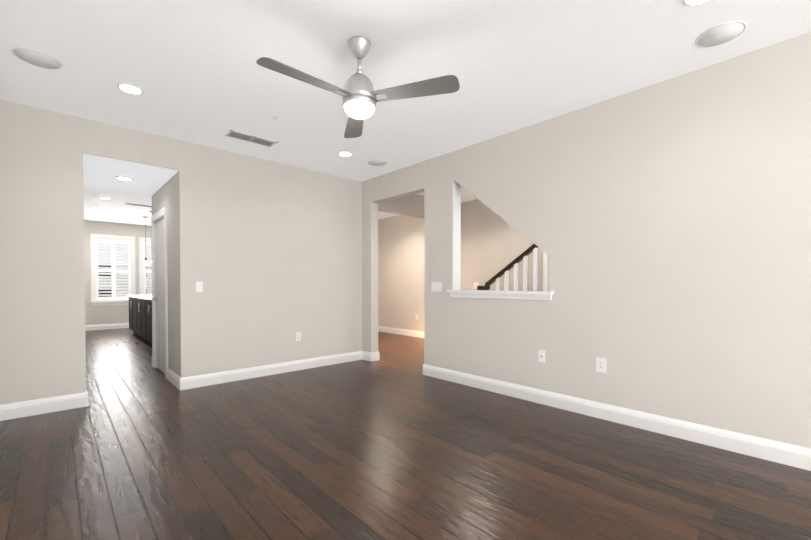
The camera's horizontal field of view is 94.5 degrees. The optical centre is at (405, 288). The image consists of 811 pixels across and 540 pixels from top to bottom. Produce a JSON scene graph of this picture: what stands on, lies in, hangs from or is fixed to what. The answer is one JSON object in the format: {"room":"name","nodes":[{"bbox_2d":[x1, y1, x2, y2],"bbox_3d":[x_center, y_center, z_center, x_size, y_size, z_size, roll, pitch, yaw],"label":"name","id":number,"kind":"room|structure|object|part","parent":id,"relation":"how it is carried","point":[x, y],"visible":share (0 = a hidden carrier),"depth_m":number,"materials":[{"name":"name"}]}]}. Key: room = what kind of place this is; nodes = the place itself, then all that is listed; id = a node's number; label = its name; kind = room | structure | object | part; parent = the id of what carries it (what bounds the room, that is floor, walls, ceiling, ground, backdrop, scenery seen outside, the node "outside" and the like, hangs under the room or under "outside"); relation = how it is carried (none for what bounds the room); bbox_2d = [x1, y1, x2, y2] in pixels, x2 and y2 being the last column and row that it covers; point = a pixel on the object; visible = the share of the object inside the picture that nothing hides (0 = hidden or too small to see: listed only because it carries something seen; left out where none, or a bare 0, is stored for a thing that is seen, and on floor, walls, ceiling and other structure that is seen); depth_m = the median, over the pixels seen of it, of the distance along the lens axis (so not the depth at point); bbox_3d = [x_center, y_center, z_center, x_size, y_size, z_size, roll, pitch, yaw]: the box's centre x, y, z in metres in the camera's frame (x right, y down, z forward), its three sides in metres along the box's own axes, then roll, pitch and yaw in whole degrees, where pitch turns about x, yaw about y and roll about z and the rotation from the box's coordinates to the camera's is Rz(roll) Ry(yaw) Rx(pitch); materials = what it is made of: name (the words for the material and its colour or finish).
{"room":"empty living room","nodes":[
{"label":"empty living room","id":0,"kind":"room"},
{"bbox_2d":[0,328,810,539],"bbox_3d":[-1.064,1.155,5.122,6.900,0.100,16.200,-1,1,-43],"label":"floor","id":1,"kind":"structure","parent":0,"point":[393,443],"depth_m":2.38,"materials":[{"name":"brown wood"}]},
{"bbox_2d":[129,298,151,344],"bbox_3d":[-5.115,0.630,7.902,0.837,0.876,3.400,-1,1,-43],"label":"kitchen island","id":2,"kind":"object","parent":1,"relation":"on","point":[140,315],"depth_m":7.58,"materials":[{"name":"black wood"}]},
{"bbox_2d":[128,294,151,297],"bbox_3d":[-5.095,0.172,7.915,0.850,0.040,3.470,-1,1,-43],"label":"island countertop","id":3,"kind":"structure","parent":2,"relation":"on","point":[135,295],"depth_m":8.22,"materials":[{"name":"white stone"}]},
{"bbox_2d":[477,244,547,290],"bbox_3d":[1.973,-0.267,3.888,0.966,2.778,3.665,-1,1,-43],"label":"stair railing","id":4,"kind":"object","parent":1,"relation":"on","point":[516,261],"depth_m":4.93,"materials":[{"name":"white wood"}]},
{"bbox_2d":[0,32,810,448],"bbox_3d":[-1.082,-0.269,5.085,6.530,2.750,15.880,-1,1,-43],"label":"wall","id":5,"kind":"structure","parent":0,"point":[666,226],"depth_m":3.43,"materials":[{"name":"paint"}]},
{"bbox_2d":[90,234,150,305],"bbox_3d":[-7.220,-0.485,10.088,1.950,1.805,0.190,-1,1,-43],"label":"window","id":6,"kind":"structure","parent":5,"relation":"in","point":[94,302],"depth_m":9.85,"materials":[{"name":"white wood"}]},
{"bbox_2d":[96,238,151,299],"bbox_3d":[-7.220,-0.503,10.088,1.714,1.574,0.081,-1,1,-43],"label":"window shutters","id":7,"kind":"object","parent":6,"relation":"attached to","point":[113,270],"visible":0.67,"depth_m":9.75,"materials":[{"name":"white wood"}]},
{"bbox_2d":[152,218,164,373],"bbox_3d":[-3.239,0.097,4.952,0.090,1.997,0.722,-1,1,-43],"label":"door","id":8,"kind":"structure","parent":5,"relation":"in","point":[159,299],"depth_m":4.99,"materials":[{"name":"white wood"}]},
{"bbox_2d":[151,206,167,378],"bbox_3d":[-3.197,0.047,4.993,0.158,2.120,0.940,-1,1,-43],"label":"door frame","id":9,"kind":"structure","parent":5,"relation":"attached to","point":[159,215],"depth_m":5.03,"materials":[{"name":"white wood"}]},
{"bbox_2d":[196,282,202,291],"bbox_3d":[-2.338,-0.023,4.254,0.072,0.118,0.012,-1,1,-43],"label":"light switch","id":10,"kind":"object","parent":5,"relation":"attached to","point":[199,285],"depth_m":4.25,"materials":[{"name":"white plastic"}]},
{"bbox_2d":[296,332,300,340],"bbox_3d":[-1.453,0.645,5.087,0.072,0.118,0.009,-1,1,-43],"label":"wall outlet","id":11,"kind":"object","parent":5,"relation":"attached to","point":[298,334],"depth_m":5.09,"materials":[{"name":"white plastic"}]},
{"bbox_2d":[0,323,810,470],"bbox_3d":[-1.082,1.038,5.103,6.250,0.135,15.600,-1,1,-43],"label":"baseboard","id":12,"kind":"structure","parent":5,"relation":"attached to","point":[778,452],"depth_m":3.43,"materials":[{"name":"white wood"}]},
{"bbox_2d":[431,282,441,291],"bbox_3d":[0.384,-0.024,4.671,0.012,0.118,0.165,-1,1,-43],"label":"light switch","id":13,"kind":"object","parent":5,"relation":"attached to","point":[436,286],"depth_m":4.66,"materials":[{"name":"white plastic"}]},
{"bbox_2d":[447,180,553,299],"bbox_3d":[1.013,-0.597,4.080,0.205,1.403,1.300,-1,1,-43],"label":"trim","id":14,"kind":"structure","parent":5,"relation":"attached to","point":[456,291],"depth_m":4.47,"materials":[{"name":"white wood"}]},
{"bbox_2d":[538,350,544,362],"bbox_3d":[1.330,0.659,3.664,0.010,0.118,0.072,-1,1,-43],"label":"wall outlet","id":15,"kind":"object","parent":5,"relation":"attached to","point":[541,353],"depth_m":3.66,"materials":[{"name":"white plastic"}]},
{"bbox_2d":[596,357,605,372],"bbox_3d":[1.699,0.664,3.264,0.016,0.122,0.086,-1,1,-43],"label":"wall outlet","id":16,"kind":"object","parent":5,"relation":"attached to","point":[600,364],"depth_m":3.26,"materials":[{"name":"white plastic"}]},
{"bbox_2d":[0,0,810,225],"bbox_3d":[-1.064,-1.530,5.085,6.900,0.430,16.200,-1,1,-43],"label":"ceiling","id":17,"kind":"structure","parent":0,"point":[195,71],"depth_m":2.70,"materials":[{"name":"paint"}]},
{"bbox_2d":[12,47,61,69],"bbox_3d":[-2.576,-1.607,2.627,0.252,0.008,0.252,0,1,14],"label":"ceiling speaker","id":18,"kind":"object","parent":17,"relation":"in","point":[33,57],"depth_m":2.61,"materials":[{"name":"white plastic"}]},
{"bbox_2d":[115,176,133,180],"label":"recessed light","id":19,"kind":"object","parent":17,"relation":"in","point":[118,177],"depth_m":4.41,"materials":[{"name":"white"}]},
{"bbox_2d":[117,83,143,94],"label":"recessed light","id":20,"kind":"object","parent":17,"relation":"in","point":[130,88],"depth_m":3.01,"materials":[{"name":"white"}]},
{"bbox_2d":[125,203,151,207],"bbox_3d":[-5.327,-1.673,7.537,0.500,0.010,0.180,-1,1,-43],"label":"ceiling vent","id":21,"kind":"object","parent":17,"relation":"in","point":[125,203],"depth_m":7.52,"materials":[{"name":"silver metal"}]},
{"bbox_2d":[143,216,147,265],"bbox_3d":[-6.142,-1.121,8.862,0.119,1.150,0.119,1,1,38],"label":"pendant light","id":22,"kind":"object","parent":17,"relation":"hanging from","point":[145,263],"depth_m":8.86,"materials":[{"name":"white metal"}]},
{"bbox_2d":[224,130,277,146],"bbox_3d":[-1.674,-1.626,4.080,0.500,0.010,0.200,-1,1,-43],"label":"ceiling vent","id":23,"kind":"object","parent":17,"relation":"in","point":[249,138],"depth_m":4.07,"materials":[{"name":"silver metal"}]},
{"bbox_2d":[338,151,351,156],"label":"recessed light","id":24,"kind":"object","parent":17,"relation":"in","point":[342,153],"depth_m":4.52,"materials":[{"name":"white"}]},
{"bbox_2d":[256,36,459,137],"bbox_3d":[-0.400,-1.367,2.366,1.042,0.481,1.178,-1,1,-43],"label":"fan","id":25,"kind":"object","parent":17,"relation":"hanging from","point":[360,95],"visible":1,"depth_m":2.37,"materials":[{"name":"silver metal"}]},
{"bbox_3d":[-0.303,-1.401,2.462,0.220,0.415,0.220,-1,1,-43],"label":"motor","id":26,"kind":"part","parent":25,"relation":"part of","materials":[{"name":"silver metal"}]},
{"bbox_2d":[367,160,386,165],"bbox_3d":[-0.371,-1.638,4.896,0.252,0.008,0.252,0,1,32],"label":"ceiling speaker","id":27,"kind":"object","parent":17,"relation":"in","point":[372,162],"depth_m":4.87,"materials":[{"name":"white plastic"}]},
{"bbox_2d":[682,0,708,5],"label":"recessed light","id":28,"kind":"object","parent":17,"relation":"in","point":[685,2],"depth_m":2.09,"materials":[{"name":"white"}]},
{"bbox_2d":[695,21,746,47],"bbox_3d":[1.990,-1.603,2.372,0.252,0.008,0.252,1,1,44],"label":"ceiling speaker","id":29,"kind":"object","parent":17,"relation":"in","point":[722,33],"depth_m":2.36,"materials":[{"name":"white plastic"}]},
{"label":"outside","id":30,"kind":"structure","parent":0,"visible":0},
{"bbox_2d":[98,242,151,296],"bbox_3d":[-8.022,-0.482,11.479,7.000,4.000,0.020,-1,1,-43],"label":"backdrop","id":31,"kind":"structure","parent":30,"point":[118,266],"depth_m":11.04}
]}

